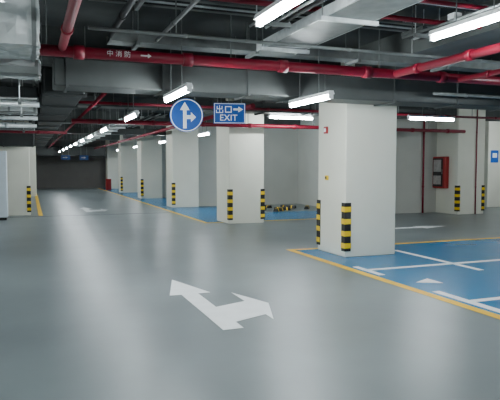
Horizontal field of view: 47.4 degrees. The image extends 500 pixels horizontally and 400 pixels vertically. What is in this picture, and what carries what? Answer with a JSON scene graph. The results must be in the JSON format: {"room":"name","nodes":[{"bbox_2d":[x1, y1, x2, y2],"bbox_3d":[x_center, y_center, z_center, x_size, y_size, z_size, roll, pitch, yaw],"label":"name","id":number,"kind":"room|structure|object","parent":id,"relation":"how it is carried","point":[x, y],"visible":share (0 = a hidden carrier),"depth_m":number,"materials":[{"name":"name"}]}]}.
{"room":"parking garage","nodes":[
{"label":"parking garage","id":0,"kind":"room"},
{"bbox_2d":[36,139,105,188],"bbox_3d":[-12.570,-2.461,38.052,16.000,3.400,0.200,-1,4,-21],"label":"wall","id":1,"kind":"structure","parent":0,"point":[52,172],"depth_m":38.19,"materials":[{"name":"grey paint"}]},
{"bbox_2d":[162,136,166,197],"bbox_3d":[-2.305,-1.855,27.856,4.200,3.400,0.150,-1,4,-21],"label":"wall partition","id":2,"kind":"structure","parent":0,"point":[164,186],"depth_m":27.11,"materials":[{"name":"paint"}]},
{"bbox_2d":[198,126,297,205],"bbox_3d":[-0.073,-1.512,22.082,4.200,3.400,0.150,-1,4,-21],"label":"wall partition","id":3,"kind":"structure","parent":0,"point":[280,144],"depth_m":22.37,"materials":[{"name":"paint"}]},
{"bbox_2d":[0,188,499,399],"bbox_3d":[-0.522,0.528,18.083,24.000,0.200,46.000,-1,4,-21],"label":"floor","id":4,"kind":"structure","parent":0,"point":[88,311],"depth_m":5.62,"materials":[{"name":"grey concrete"}]},
{"bbox_2d":[0,151,7,219],"bbox_3d":[-7.516,-0.394,15.733,1.500,1.920,0.640,-1,4,-21],"label":"tall cabinet","id":5,"kind":"object","parent":4,"relation":"on","point":[3,154],"visible":1,"depth_m":15.71,"materials":[{"name":"white metal"}]},
{"bbox_2d":[0,120,30,215],"bbox_3d":[-7.342,-1.246,17.596,1.000,3.400,1.000,-1,4,-21],"label":"pillar","id":6,"kind":"structure","parent":4,"relation":"on","point":[18,161],"depth_m":17.23,"materials":[{"name":"paint"}]},
{"bbox_2d":[27,186,30,211],"bbox_3d":[-6.751,-0.032,17.406,0.121,0.800,0.121,-1,4,-21],"label":"guard","id":7,"kind":"object","parent":6,"relation":"attached to","point":[28,187],"visible":1,"depth_m":17.35,"materials":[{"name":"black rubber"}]},
{"bbox_2d":[29,146,36,195],"bbox_3d":[-11.383,-1.916,28.880,1.000,3.400,1.000,-1,4,-21],"label":"pillar","id":8,"kind":"structure","parent":4,"relation":"on","point":[32,150],"depth_m":28.57,"materials":[{"name":"paint"}]},
{"bbox_2d":[35,196,42,215],"bbox_3d":[-10.215,-0.122,27.291,0.120,0.002,21.600,-1,4,-21],"label":"yellow line","id":9,"kind":"object","parent":4,"relation":"on","point":[36,197],"visible":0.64,"depth_m":20.65,"materials":[{"name":"paint"}]},
{"bbox_2d":[7,212,169,217],"bbox_3d":[-6.878,0.505,16.774,9.200,0.002,0.140,-1,4,-21],"label":"floor drain","id":10,"kind":"object","parent":4,"relation":"on","point":[166,212],"visible":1,"depth_m":17.34,"materials":[{"name":"metal"}]},
{"bbox_2d":[81,207,105,211],"bbox_3d":[-5.439,0.327,19.730,0.858,0.002,2.195,-2,4,-27],"label":"arrow marking","id":11,"kind":"object","parent":4,"relation":"on","point":[83,208],"visible":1,"depth_m":19.25,"materials":[{"name":"white paint"}]},
{"bbox_2d":[100,188,118,191],"bbox_3d":[-6.489,-0.681,36.729,5.660,0.002,6.640,-1,4,-21],"label":"bay","id":12,"kind":"object","parent":4,"relation":"on","point":[111,190],"visible":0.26,"depth_m":35.11,"materials":[{"name":"blue paint"}]},
{"bbox_2d":[106,179,110,189],"bbox_3d":[-8.863,-0.971,35.697,0.320,0.700,0.300,-1,4,-21],"label":"box","id":13,"kind":"object","parent":12,"relation":"on","point":[108,181],"visible":0.84,"depth_m":35.55,"materials":[{"name":"red metal"}]},
{"bbox_2d":[105,140,118,188],"bbox_3d":[-9.141,-2.476,38.303,0.980,3.400,1.000,-1,4,-21],"label":"pillar","id":14,"kind":"structure","parent":4,"relation":"on","point":[111,150],"depth_m":37.81,"materials":[{"name":"paint"}]},
{"bbox_2d":[113,192,137,197],"bbox_3d":[-4.129,-0.318,30.625,5.660,0.002,6.130,-1,4,-21],"label":"bay","id":15,"kind":"object","parent":4,"relation":"on","point":[131,194],"visible":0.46,"depth_m":30.16,"materials":[{"name":"blue paint"}]},
{"bbox_2d":[118,135,137,192],"bbox_3d":[-7.017,-2.150,32.809,0.980,3.400,1.000,-1,4,-21],"label":"pillar","id":16,"kind":"structure","parent":4,"relation":"on","point":[127,154],"depth_m":32.36,"materials":[{"name":"paint"}]},
{"bbox_2d":[137,126,161,198],"bbox_3d":[-4.749,-1.801,26.941,0.980,3.400,1.000,-1,4,-21],"label":"pillar","id":17,"kind":"structure","parent":4,"relation":"on","point":[149,149],"depth_m":26.51,"materials":[{"name":"paint"}]},
{"bbox_2d":[140,179,143,195],"bbox_3d":[-5.001,-0.568,26.426,0.121,0.800,0.121,-1,4,-21],"label":"guard","id":18,"kind":"object","parent":17,"relation":"attached to","point":[141,180],"visible":1,"depth_m":26.38,"materials":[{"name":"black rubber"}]},
{"bbox_2d":[132,198,168,206],"bbox_3d":[-1.879,0.028,24.804,5.660,0.002,6.030,-1,4,-21],"label":"bay","id":19,"kind":"object","parent":4,"relation":"on","point":[159,202],"visible":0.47,"depth_m":24.18,"materials":[{"name":"blue paint"}]},
{"bbox_2d":[166,125,198,207],"bbox_3d":[-2.517,-1.458,21.167,0.980,3.400,1.000,-1,4,-21],"label":"pillar","id":20,"kind":"structure","parent":4,"relation":"on","point":[182,148],"depth_m":20.75,"materials":[{"name":"paint"}]},
{"bbox_2d":[171,183,175,204],"bbox_3d":[-2.769,-0.225,20.652,0.121,0.800,0.121,-1,4,-21],"label":"guard","id":21,"kind":"object","parent":20,"relation":"attached to","point":[173,185],"visible":1,"depth_m":20.60,"materials":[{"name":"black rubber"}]},
{"bbox_2d":[170,280,272,329],"bbox_3d":[-0.393,1.114,6.481,0.859,0.002,2.439,-2,4,-26],"label":"arrow marking","id":22,"kind":"object","parent":4,"relation":"on","point":[226,317],"visible":1,"depth_m":6.04,"materials":[{"name":"white paint"}]},
{"bbox_2d":[160,206,316,222],"bbox_3d":[0.382,0.375,18.955,5.660,0.002,6.190,-1,4,-21],"label":"bay","id":23,"kind":"object","parent":4,"relation":"on","point":[206,214],"visible":0.57,"depth_m":17.69,"materials":[{"name":"blue paint"}]},
{"bbox_2d":[98,188,303,222],"bbox_3d":[-3.113,-0.159,27.913,5.720,0.002,25.550,-1,4,-21],"label":"yellow line","id":24,"kind":"object","parent":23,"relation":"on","point":[98,188],"visible":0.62,"depth_m":17.66,"materials":[{"name":"paint"}]},
{"bbox_2d":[217,98,263,223],"bbox_3d":[-0.276,-1.113,15.370,0.980,3.400,1.050,-1,4,-21],"label":"pillar","id":25,"kind":"structure","parent":4,"relation":"on","point":[240,150],"depth_m":14.94,"materials":[{"name":"paint"}]},
{"bbox_2d":[227,189,232,219],"bbox_3d":[-0.519,0.121,14.831,0.121,0.800,0.121,-1,4,-21],"label":"guard","id":26,"kind":"object","parent":25,"relation":"attached to","point":[229,191],"visible":1,"depth_m":14.78,"materials":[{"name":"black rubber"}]},
{"bbox_2d":[260,189,264,218],"bbox_3d":[0.316,0.102,15.152,0.121,0.800,0.121,-1,4,-21],"label":"guard","id":27,"kind":"object","parent":25,"relation":"attached to","point":[262,191],"visible":1,"depth_m":15.10,"materials":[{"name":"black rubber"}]},
{"bbox_2d":[318,62,396,256],"bbox_3d":[1.845,-0.788,9.884,0.980,3.400,0.950,-1,4,-21],"label":"pillar","id":28,"kind":"structure","parent":4,"relation":"on","point":[357,153],"depth_m":9.51,"materials":[{"name":"paint"}]},
{"bbox_2d":[316,200,320,244],"bbox_3d":[1.272,0.396,10.198,0.121,0.800,0.121,-1,4,-21],"label":"guard","id":29,"kind":"object","parent":28,"relation":"attached to","point":[318,218],"visible":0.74,"depth_m":10.16,"materials":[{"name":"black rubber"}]},
{"bbox_2d":[341,203,350,251],"bbox_3d":[1.583,0.444,9.392,0.121,0.800,0.121,-1,4,-21],"label":"guard","id":30,"kind":"object","parent":28,"relation":"attached to","point":[345,207],"visible":1,"depth_m":9.35,"materials":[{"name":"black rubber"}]},
{"bbox_2d":[296,238,499,314],"bbox_3d":[5.848,1.165,5.659,6.270,0.002,12.200,-1,4,-21],"label":"bay","id":31,"kind":"object","parent":4,"relation":"on","point":[463,282],"visible":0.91,"depth_m":8.52,"materials":[{"name":"blue paint"}]},
{"bbox_2d":[287,237,499,318],"bbox_3d":[5.807,1.163,5.669,6.340,0.002,12.250,-1,4,-21],"label":"yellow line","id":32,"kind":"object","parent":31,"relation":"on","point":[469,307],"visible":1,"depth_m":7.40,"materials":[{"name":"paint"}]},
{"bbox_2d":[395,250,451,262],"bbox_3d":[2.844,0.934,9.508,0.100,0.002,1.440,-1,4,-21],"label":"white line","id":33,"kind":"object","parent":31,"relation":"on","point":[395,250],"visible":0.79,"depth_m":9.45,"materials":[{"name":"paint"}]},
{"bbox_2d":[354,259,499,274],"bbox_3d":[4.052,0.960,9.086,5.150,0.002,0.700,-1,4,-21],"label":"white line","id":34,"kind":"object","parent":31,"relation":"on","point":[357,267],"visible":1,"depth_m":8.51,"materials":[{"name":"paint"}]},
{"bbox_2d":[418,278,441,282],"bbox_3d":[2.283,1.059,7.409,0.300,0.002,0.320,-1,4,-21],"label":"arrow marking","id":35,"kind":"object","parent":31,"relation":"on","point":[427,280],"visible":1,"depth_m":7.40,"materials":[{"name":"white paint"}]},
{"bbox_2d":[432,291,499,312],"bbox_3d":[5.168,1.131,6.199,5.150,0.002,3.300,-1,4,-21],"label":"white line","id":36,"kind":"object","parent":31,"relation":"on","point":[474,301],"visible":1,"depth_m":6.36,"materials":[{"name":"paint"}]},
{"bbox_2d":[395,226,441,228],"bbox_3d":[3.930,0.673,13.907,2.100,0.002,0.560,-1,4,-21],"label":"arrow marking","id":37,"kind":"object","parent":4,"relation":"on","point":[415,226],"visible":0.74,"depth_m":13.92,"materials":[{"name":"white paint"}]},
{"bbox_2d":[436,109,485,214],"bbox_3d":[6.709,-1.281,18.194,1.050,3.400,1.000,-1,4,-21],"label":"pillar","id":38,"kind":"structure","parent":4,"relation":"on","point":[460,148],"depth_m":17.77,"materials":[{"name":"paint"}]},
{"bbox_2d":[432,157,448,187],"bbox_3d":[6.066,-0.879,18.163,0.185,1.000,0.580,-1,4,-21],"label":"cabinet","id":39,"kind":"object","parent":38,"relation":"attached to","point":[440,164],"visible":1,"depth_m":18.03,"materials":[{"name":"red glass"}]},
{"bbox_2d":[454,186,459,210],"bbox_3d":[6.424,-0.048,17.666,0.121,0.800,0.121,-1,4,-21],"label":"guard","id":40,"kind":"object","parent":38,"relation":"attached to","point":[457,188],"visible":1,"depth_m":17.62,"materials":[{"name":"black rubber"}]},
{"bbox_2d":[474,110,477,213],"bbox_3d":[7.048,-1.255,17.747,0.045,3.400,0.045,-1,4,-21],"label":"pipe","id":41,"kind":"object","parent":38,"relation":"attached to","point":[477,110],"visible":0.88,"depth_m":17.74,"materials":[{"name":"red metal"}]},
{"bbox_2d":[481,185,484,210],"bbox_3d":[7.324,-0.068,18.013,0.121,0.800,0.121,-1,4,-21],"label":"guard","id":42,"kind":"object","parent":38,"relation":"attached to","point":[483,186],"visible":1,"depth_m":17.96,"materials":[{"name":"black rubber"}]},
{"bbox_2d":[484,121,499,206],"bbox_3d":[8.915,-1.465,21.291,1.000,3.400,1.000,-1,4,-21],"label":"pillar","id":43,"kind":"structure","parent":4,"relation":"on","point":[492,128],"depth_m":20.75,"materials":[{"name":"paint"}]},
{"bbox_2d":[491,150,498,162],"bbox_3d":[8.894,-1.582,20.726,0.340,0.440,0.024,-1,4,-21],"label":"wall sign","id":44,"kind":"object","parent":43,"relation":"attached to","point":[494,153],"visible":1,"depth_m":20.71,"materials":[{"name":"blue plastic"}]},
{"bbox_2d":[0,0,499,116],"bbox_3d":[-0.522,-3.065,17.870,24.400,0.200,46.400,-1,4,-21],"label":"ceiling","id":45,"kind":"structure","parent":0,"point":[90,13],"depth_m":7.45,"materials":[{"name":"concrete"}]},
{"bbox_2d":[0,133,33,146],"bbox_3d":[-8.316,-2.191,16.090,4.140,1.334,0.628,-1,4,-21],"label":"air duct","id":46,"kind":"object","parent":45,"relation":"hanging from","point":[6,139],"visible":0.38,"depth_m":16.43,"materials":[{"name":"metal"}]},
{"bbox_2d":[0,80,33,132],"bbox_3d":[-6.470,-1.976,11.254,4.100,1.190,0.360,-1,4,-21],"label":"rack","id":47,"kind":"object","parent":45,"relation":"hanging from","point":[17,129],"visible":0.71,"depth_m":11.79,"materials":[{"name":"metal"}]},
{"bbox_2d":[0,80,34,117],"bbox_3d":[-5.250,-1.813,8.096,4.100,1.140,0.280,-1,4,-21],"label":"rack","id":48,"kind":"object","parent":45,"relation":"hanging from","point":[21,113],"visible":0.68,"depth_m":8.71,"materials":[{"name":"metal"}]},
{"bbox_2d":[0,121,34,130],"bbox_3d":[-7.386,-2.209,13.673,4.157,1.012,0.454,-1,4,-21],"label":"air duct","id":49,"kind":"object","parent":45,"relation":"hanging from","point":[32,121],"visible":0.3,"depth_m":14.08,"materials":[{"name":"metal"}]},
{"bbox_2d":[0,80,35,121],"bbox_3d":[-6.234,-2.042,10.692,4.140,0.992,0.454,-1,4,-21],"label":"air duct","id":50,"kind":"object","parent":45,"relation":"hanging from","point":[32,80],"visible":0.2,"depth_m":11.22,"materials":[{"name":"metal"}]},
{"bbox_2d":[0,79,36,104],"bbox_3d":[-4.602,-1.724,6.419,4.100,1.120,0.280,-1,4,-21],"label":"rack","id":51,"kind":"object","parent":45,"relation":"hanging from","point":[19,99],"visible":0.68,"depth_m":7.05,"materials":[{"name":"metal"}]},
{"bbox_2d":[0,123,36,127],"bbox_3d":[-5.941,-1.896,9.939,4.140,1.194,0.088,-1,4,-21],"label":"conduit","id":52,"kind":"object","parent":45,"relation":"hanging from","point":[6,125],"visible":1,"depth_m":10.58,"materials":[{"name":"metal"}]},
{"bbox_2d":[0,80,37,101],"bbox_3d":[-5.082,-1.890,7.711,4.140,0.942,0.454,-1,4,-21],"label":"air duct","id":53,"kind":"object","parent":45,"relation":"hanging from","point":[5,90],"visible":0.66,"depth_m":8.19,"materials":[{"name":"metal"}]},
{"bbox_2d":[0,65,37,76],"bbox_3d":[-4.069,-1.692,5.037,4.100,1.020,0.320,-1,4,-21],"label":"cable tray","id":54,"kind":"object","parent":45,"relation":"hanging from","point":[9,70],"visible":1,"depth_m":5.66,"materials":[{"name":"metal"}]},
{"bbox_2d":[0,72,37,76],"bbox_3d":[-4.069,-1.226,5.065,4.100,0.006,0.200,-1,4,-21],"label":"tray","id":55,"kind":"object","parent":54,"relation":"on","point":[28,74],"depth_m":5.73,"materials":[{"name":"metal"}]},
{"bbox_2d":[0,80,37,115],"bbox_3d":[-5.622,-1.938,9.110,4.157,1.012,0.454,-1,4,-21],"label":"air duct","id":56,"kind":"object","parent":45,"relation":"hanging from","point":[2,108],"visible":0.34,"depth_m":9.59,"materials":[{"name":"metal"}]},
{"bbox_2d":[0,115,37,119],"bbox_3d":[-5.365,-1.821,8.448,4.140,1.168,0.075,-1,4,-21],"label":"conduit","id":57,"kind":"object","parent":45,"relation":"hanging from","point":[2,117],"visible":1,"depth_m":9.10,"materials":[{"name":"metal"}]},
{"bbox_2d":[0,101,38,106],"bbox_3d":[-4.789,-1.759,6.957,4.140,1.114,0.088,-1,4,-21],"label":"conduit","id":58,"kind":"object","parent":45,"relation":"hanging from","point":[2,103],"visible":1,"depth_m":7.62,"materials":[{"name":"metal"}]},
{"bbox_2d":[0,0,40,61],"bbox_3d":[-3.826,-1.718,4.405,4.125,0.893,0.776,-1,4,-21],"label":"air duct","id":59,"kind":"object","parent":45,"relation":"hanging from","point":[19,19],"visible":1,"depth_m":4.77,"materials":[{"name":"metal"}]},
{"bbox_2d":[0,59,41,80],"bbox_3d":[-4.398,-1.819,5.939,4.158,0.872,0.454,-1,4,-21],"label":"air duct","id":60,"kind":"object","parent":45,"relation":"hanging from","point":[16,62],"visible":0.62,"depth_m":6.47,"materials":[{"name":"metal"}]},
{"bbox_2d":[0,130,66,133],"bbox_3d":[-6.353,-2.017,11.920,4.800,1.188,0.075,-1,4,-21],"label":"pipe","id":61,"kind":"object","parent":45,"relation":"hanging from","point":[1,131],"visible":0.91,"depth_m":12.57,"materials":[{"name":"metal"}]},
{"bbox_2d":[34,22,86,145],"bbox_3d":[-6.429,-2.481,17.823,0.580,0.960,21.900,-1,4,-21],"label":"air duct","id":62,"kind":"object","parent":45,"relation":"hanging from","point":[54,107],"visible":0.64,"depth_m":9.14,"materials":[{"name":"metal"}]},
{"bbox_2d":[61,140,69,159],"bbox_3d":[-10.636,-3.089,32.855,0.500,1.530,0.044,-1,4,-21],"label":"hanging sign","id":63,"kind":"object","parent":45,"relation":"hanging from","point":[63,157],"visible":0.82,"depth_m":32.87,"materials":[{"name":"metal"}]},
{"bbox_2d":[58,0,81,50],"bbox_3d":[-0.471,-1.679,2.097,0.112,0.696,8.430,-1,4,-21],"label":"pipe","id":64,"kind":"object","parent":45,"relation":"hanging from","point":[67,28],"visible":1,"depth_m":4.91,"materials":[{"name":"metal"}]},
{"bbox_2d":[36,146,105,155],"bbox_3d":[-13.436,-3.377,35.516,8.600,1.270,0.640,-1,4,-21],"label":"air duct","id":65,"kind":"object","parent":45,"relation":"hanging from","point":[40,150],"visible":0.43,"depth_m":36.04,"materials":[{"name":"metal"}]},
{"bbox_2d":[48,93,106,147],"bbox_3d":[-7.380,-2.804,22.053,0.075,0.818,28.700,-1,4,-21],"label":"pipe","id":66,"kind":"object","parent":45,"relation":"hanging from","point":[101,95],"visible":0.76,"depth_m":11.36,"materials":[{"name":"metal"}]},
{"bbox_2d":[52,134,119,139],"bbox_3d":[-10.086,-3.567,31.538,16.000,0.420,0.600,-1,4,-21],"label":"beam","id":67,"kind":"structure","parent":45,"relation":"attached to","point":[72,136],"depth_m":31.54,"materials":[{"name":"concrete"}]},
{"bbox_2d":[88,108,94,138],"bbox_3d":[-4.731,-2.382,16.928,0.090,1.053,1.200,-1,4,-21],"label":"lamp","id":68,"kind":"object","parent":45,"relation":"hanging from","point":[91,134],"visible":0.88,"depth_m":16.69,"materials":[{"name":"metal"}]},
{"bbox_2d":[62,124,139,128],"bbox_3d":[-7.818,-3.218,25.671,16.000,0.420,0.600,-1,4,-21],"label":"beam","id":69,"kind":"structure","parent":45,"relation":"attached to","point":[63,125],"depth_m":25.55,"materials":[{"name":"concrete"}]},
{"bbox_2d":[73,108,134,145],"bbox_3d":[-6.181,-2.778,22.142,0.420,0.880,18.000,-1,4,-21],"label":"cable tray","id":70,"kind":"object","parent":45,"relation":"hanging from","point":[112,127],"visible":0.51,"depth_m":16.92,"materials":[{"name":"metal"}]},
{"bbox_2d":[100,108,108,132],"bbox_3d":[-3.543,-2.199,13.854,0.090,1.053,1.200,-1,4,-21],"label":"lamp","id":71,"kind":"object","parent":45,"relation":"hanging from","point":[105,128],"visible":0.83,"depth_m":13.62,"materials":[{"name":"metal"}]},
{"bbox_2d":[58,126,165,135],"bbox_3d":[-3.304,-2.897,22.710,8.720,0.710,0.660,-1,4,-21],"label":"air duct","id":72,"kind":"object","parent":45,"relation":"hanging from","point":[73,130],"visible":0.22,"depth_m":21.79,"materials":[{"name":"metal"}]},
{"bbox_2d":[108,0,135,37],"bbox_3d":[0.001,-1.778,2.257,0.075,0.518,8.400,-1,4,-21],"label":"conduit","id":73,"kind":"object","parent":45,"relation":"hanging from","point":[122,15],"visible":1,"depth_m":5.32,"materials":[{"name":"metal"}]},
{"bbox_2d":[124,94,138,120],"bbox_3d":[-2.139,-1.983,10.222,0.090,1.053,1.200,-1,4,-21],"label":"lamp","id":74,"kind":"object","parent":45,"relation":"hanging from","point":[134,113],"visible":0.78,"depth_m":10.00,"materials":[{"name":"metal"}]},
{"bbox_2d":[125,110,167,127],"bbox_3d":[-3.322,-2.645,17.457,0.480,0.590,5.400,-1,4,-21],"label":"rack","id":75,"kind":"object","parent":45,"relation":"hanging from","point":[152,116],"visible":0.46,"depth_m":16.18,"materials":[{"name":"metal"}]},
{"bbox_2d":[29,110,299,128],"bbox_3d":[-5.586,-2.875,19.897,16.000,0.420,0.600,-1,4,-21],"label":"beam","id":76,"kind":"structure","parent":45,"relation":"attached to","point":[74,113],"depth_m":20.10,"materials":[{"name":"concrete"}]},
{"bbox_2d":[94,98,254,148],"bbox_3d":[-4.938,-2.881,23.502,0.112,0.836,27.750,-1,4,-21],"label":"pipe","id":77,"kind":"object","parent":45,"relation":"hanging from","point":[250,106],"visible":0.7,"depth_m":18.22,"materials":[{"name":"metal"}]},
{"bbox_2d":[155,0,199,41],"bbox_3d":[0.468,-1.785,2.437,0.050,0.525,8.400,-1,4,-21],"label":"conduit","id":78,"kind":"object","parent":45,"relation":"hanging from","point":[193,3],"visible":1,"depth_m":5.31,"materials":[{"name":"metal"}]},
{"bbox_2d":[163,65,192,102],"bbox_3d":[-0.845,-1.403,6.896,0.090,0.357,1.445,-1,4,-21],"label":"lamp","id":79,"kind":"object","parent":45,"relation":"hanging from","point":[183,89],"depth_m":6.85,"materials":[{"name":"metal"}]},
{"bbox_2d":[170,97,202,131],"bbox_3d":[-1.137,-1.862,10.186,0.600,1.290,0.028,0,3,-8],"label":"direction sign","id":80,"kind":"object","parent":45,"relation":"hanging from","point":[186,115],"visible":0.96,"depth_m":10.19,"materials":[{"name":"metal"}]},
{"bbox_2d":[198,120,210,135],"bbox_3d":[-1.449,-2.513,18.081,0.090,0.928,1.200,-1,4,-21],"label":"lamp","id":81,"kind":"object","parent":45,"relation":"hanging from","point":[206,132],"visible":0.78,"depth_m":17.87,"materials":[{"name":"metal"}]},
{"bbox_2d":[214,98,244,123],"bbox_3d":[-0.373,-1.956,10.367,0.580,1.125,0.028,0,3,-8],"label":"exit sign","id":82,"kind":"object","parent":45,"relation":"hanging from","point":[224,113],"visible":0.96,"depth_m":10.38,"materials":[{"name":"metal"}]},
{"bbox_2d":[0,82,499,121],"bbox_3d":[0.378,-2.617,15.560,24.000,0.420,0.600,-1,4,-21],"label":"beam","id":83,"kind":"structure","parent":45,"relation":"attached to","point":[441,111],"depth_m":14.82,"materials":[{"name":"concrete"}]},
{"bbox_2d":[78,93,437,120],"bbox_3d":[0.525,-2.333,13.218,9.020,0.710,0.560,-1,4,-21],"label":"air duct","id":84,"kind":"object","parent":45,"relation":"hanging from","point":[127,99],"visible":0.3,"depth_m":12.44,"materials":[{"name":"metal"}]},
{"bbox_2d":[88,0,431,36],"bbox_3d":[3.714,-2.244,7.756,11.400,0.240,0.440,-1,4,-21],"label":"rack","id":85,"kind":"object","parent":45,"relation":"hanging from","point":[201,6],"visible":0.55,"depth_m":6.24,"materials":[{"name":"metal"}]},
{"bbox_2d":[71,92,465,132],"bbox_3d":[1.158,-2.312,14.806,11.100,0.940,0.120,-1,4,-21],"label":"pipe","id":86,"kind":"object","parent":45,"relation":"hanging from","point":[95,121],"visible":0.65,"depth_m":14.20,"materials":[{"name":"metal"}]},
{"bbox_2d":[38,25,499,85],"bbox_3d":[2.502,-2.291,10.065,24.000,0.420,0.600,-1,4,-21],"label":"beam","id":87,"kind":"structure","parent":45,"relation":"attached to","point":[93,38],"depth_m":7.99,"materials":[{"name":"concrete"}]},
{"bbox_2d":[39,0,499,85],"bbox_3d":[2.092,-1.985,7.670,14.500,0.748,0.155,-1,4,-21],"label":"pipe","id":88,"kind":"object","parent":45,"relation":"hanging from","point":[80,52],"visible":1,"depth_m":6.81,"materials":[{"name":"metal"}]},
{"bbox_2d":[52,21,499,110],"bbox_3d":[3.193,-1.997,9.400,12.200,0.928,0.566,-1,4,-21],"label":"air duct","id":89,"kind":"object","parent":45,"relation":"hanging from","point":[68,74],"visible":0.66,"depth_m":7.97,"materials":[{"name":"metal"}]},
{"bbox_2d":[253,0,303,27],"bbox_3d":[0.285,-1.791,4.245,0.090,0.728,1.200,-1,4,-21],"label":"lamp","id":90,"kind":"object","parent":45,"relation":"hanging from","point":[278,7],"visible":1,"depth_m":4.46,"materials":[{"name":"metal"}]},
{"bbox_2d":[249,0,325,29],"bbox_3d":[0.577,-1.953,4.885,0.390,0.480,2.500,-1,4,-21],"label":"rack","id":91,"kind":"object","parent":45,"relation":"hanging from","point":[275,24],"visible":0.61,"depth_m":5.62,"materials":[{"name":"metal"}]},
{"bbox_2d":[78,93,499,119],"bbox_3d":[1.878,-2.319,12.936,11.100,0.705,0.070,-1,4,-21],"label":"pipe","id":92,"kind":"object","parent":45,"relation":"hanging from","point":[79,102],"visible":0.41,"depth_m":12.33,"materials":[{"name":"metal"}]},
{"bbox_2d":[268,114,313,119],"bbox_3d":[1.008,-2.357,13.940,1.200,0.748,0.090,-1,4,-21],"label":"lamp","id":93,"kind":"object","parent":45,"relation":"hanging from","point":[269,115],"visible":0.72,"depth_m":13.92,"materials":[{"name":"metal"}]},
{"bbox_2d":[88,0,499,63],"bbox_3d":[3.795,-2.046,7.487,11.450,0.602,0.045,-1,4,-21],"label":"conduit","id":94,"kind":"object","parent":45,"relation":"hanging from","point":[176,34],"visible":1,"depth_m":6.10,"materials":[{"name":"metal"}]},
{"bbox_2d":[107,11,499,72],"bbox_3d":[3.503,-2.181,8.725,11.100,0.480,0.390,-1,4,-21],"label":"cable tray","id":95,"kind":"object","parent":45,"relation":"hanging from","point":[132,40],"visible":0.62,"depth_m":7.53,"materials":[{"name":"metal"}]},
{"bbox_2d":[107,40,487,72],"bbox_3d":[3.503,-1.985,8.736,11.100,0.006,0.270,-1,4,-21],"label":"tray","id":96,"kind":"object","parent":95,"relation":"on","point":[171,45],"depth_m":7.53,"materials":[{"name":"metal"}]},
{"bbox_2d":[109,0,499,142],"bbox_3d":[-1.199,-2.775,17.626,0.650,0.350,46.000,-1,4,-21],"label":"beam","id":97,"kind":"structure","parent":45,"relation":"attached to","point":[489,34],"depth_m":7.59,"materials":[{"name":"concrete"}]},
{"bbox_2d":[288,44,333,107],"bbox_3d":[0.808,-1.833,7.698,0.090,1.053,1.200,-1,4,-21],"label":"lamp","id":98,"kind":"object","parent":45,"relation":"hanging from","point":[326,95],"visible":0.83,"depth_m":7.58,"materials":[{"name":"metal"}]},
{"bbox_2d":[256,0,422,53],"bbox_3d":[0.979,-1.976,5.522,0.640,0.510,3.600,-1,4,-21],"label":"cable tray","id":99,"kind":"object","parent":45,"relation":"hanging from","point":[337,18],"visible":0.94,"depth_m":5.68,"materials":[{"name":"metal"}]},
{"bbox_2d":[213,0,481,29],"bbox_3d":[3.765,-2.167,7.071,11.800,0.312,0.065,-1,4,-21],"label":"pipe","id":100,"kind":"object","parent":45,"relation":"hanging from","point":[250,2],"visible":0.43,"depth_m":6.19,"materials":[{"name":"metal"}]},
{"bbox_2d":[407,107,455,120],"bbox_3d":[3.864,-2.158,12.103,1.200,0.928,0.090,-1,4,-21],"label":"lamp","id":101,"kind":"object","parent":45,"relation":"hanging from","point":[409,117],"visible":0.78,"depth_m":12.09,"materials":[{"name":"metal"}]},
{"bbox_2d":[393,43,499,77],"bbox_3d":[2.909,-1.829,5.000,0.125,0.742,5.420,-1,4,-21],"label":"pipe","id":102,"kind":"object","parent":45,"relation":"hanging from","point":[471,54],"visible":1,"depth_m":6.51,"materials":[{"name":"metal"}]},
{"bbox_2d":[402,3,499,40],"bbox_3d":[2.354,-2.009,5.569,0.360,0.450,2.500,-1,4,-21],"label":"rack","id":103,"kind":"object","parent":45,"relation":"hanging from","point":[422,34],"visible":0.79,"depth_m":6.04,"materials":[{"name":"metal"}]},
{"bbox_2d":[414,0,491,11],"bbox_3d":[4.478,-2.211,7.027,10.500,0.220,0.330,-1,4,-21],"label":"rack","id":104,"kind":"object","parent":45,"relation":"hanging from","point":[418,4],"visible":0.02,"depth_m":6.16,"materials":[{"name":"metal"}]},
{"bbox_2d":[419,0,488,9],"bbox_3d":[3.999,-2.134,6.466,11.800,0.308,0.055,-1,4,-21],"label":"pipe","id":105,"kind":"object","parent":45,"relation":"hanging from","point":[436,2],"visible":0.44,"depth_m":5.70,"materials":[{"name":"metal"}]},
{"bbox_2d":[428,0,499,41],"bbox_3d":[2.071,-1.901,5.251,0.090,0.628,1.200,-1,4,-21],"label":"lamp","id":106,"kind":"object","parent":45,"relation":"hanging from","point":[491,16],"visible":1,"depth_m":5.33,"materials":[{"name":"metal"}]},
{"bbox_2d":[433,71,499,98],"bbox_3d":[5.709,-2.084,9.889,6.150,0.811,0.062,-1,4,-21],"label":"conduit","id":107,"kind":"object","parent":45,"relation":"hanging from","point":[434,93],"visible":0.85,"depth_m":9.00,"materials":[{"name":"metal"}]},
{"bbox_2d":[458,69,499,81],"bbox_3d":[3.889,-1.850,5.377,0.090,0.745,5.420,-1,4,-21],"label":"pipe","id":108,"kind":"object","parent":45,"relation":"hanging from","point":[489,73],"visible":1,"depth_m":7.52,"materials":[{"name":"metal"}]},
{"bbox_2d":[298,116,318,205],"bbox_3d":[-0.531,-1.945,29.369,0.200,3.400,24.700,-1,4,-21],"label":"wall","id":109,"kind":"structure","parent":0,"point":[308,139],"depth_m":21.91,"materials":[{"name":"paint"}]},
{"bbox_2d":[395,119,436,213],"bbox_3d":[5.374,-1.289,18.322,3.250,3.400,0.200,-1,4,-21],"label":"wall","id":110,"kind":"structure","parent":0,"point":[409,145],"depth_m":18.18,"materials":[{"name":"paint"}]},
{"bbox_2d":[422,121,424,212],"bbox_3d":[5.548,-1.283,18.218,0.075,3.400,0.075,-1,4,-21],"label":"pipe","id":111,"kind":"object","parent":110,"relation":"attached to","point":[423,121],"visible":0.88,"depth_m":18.21,"materials":[{"name":"red metal"}]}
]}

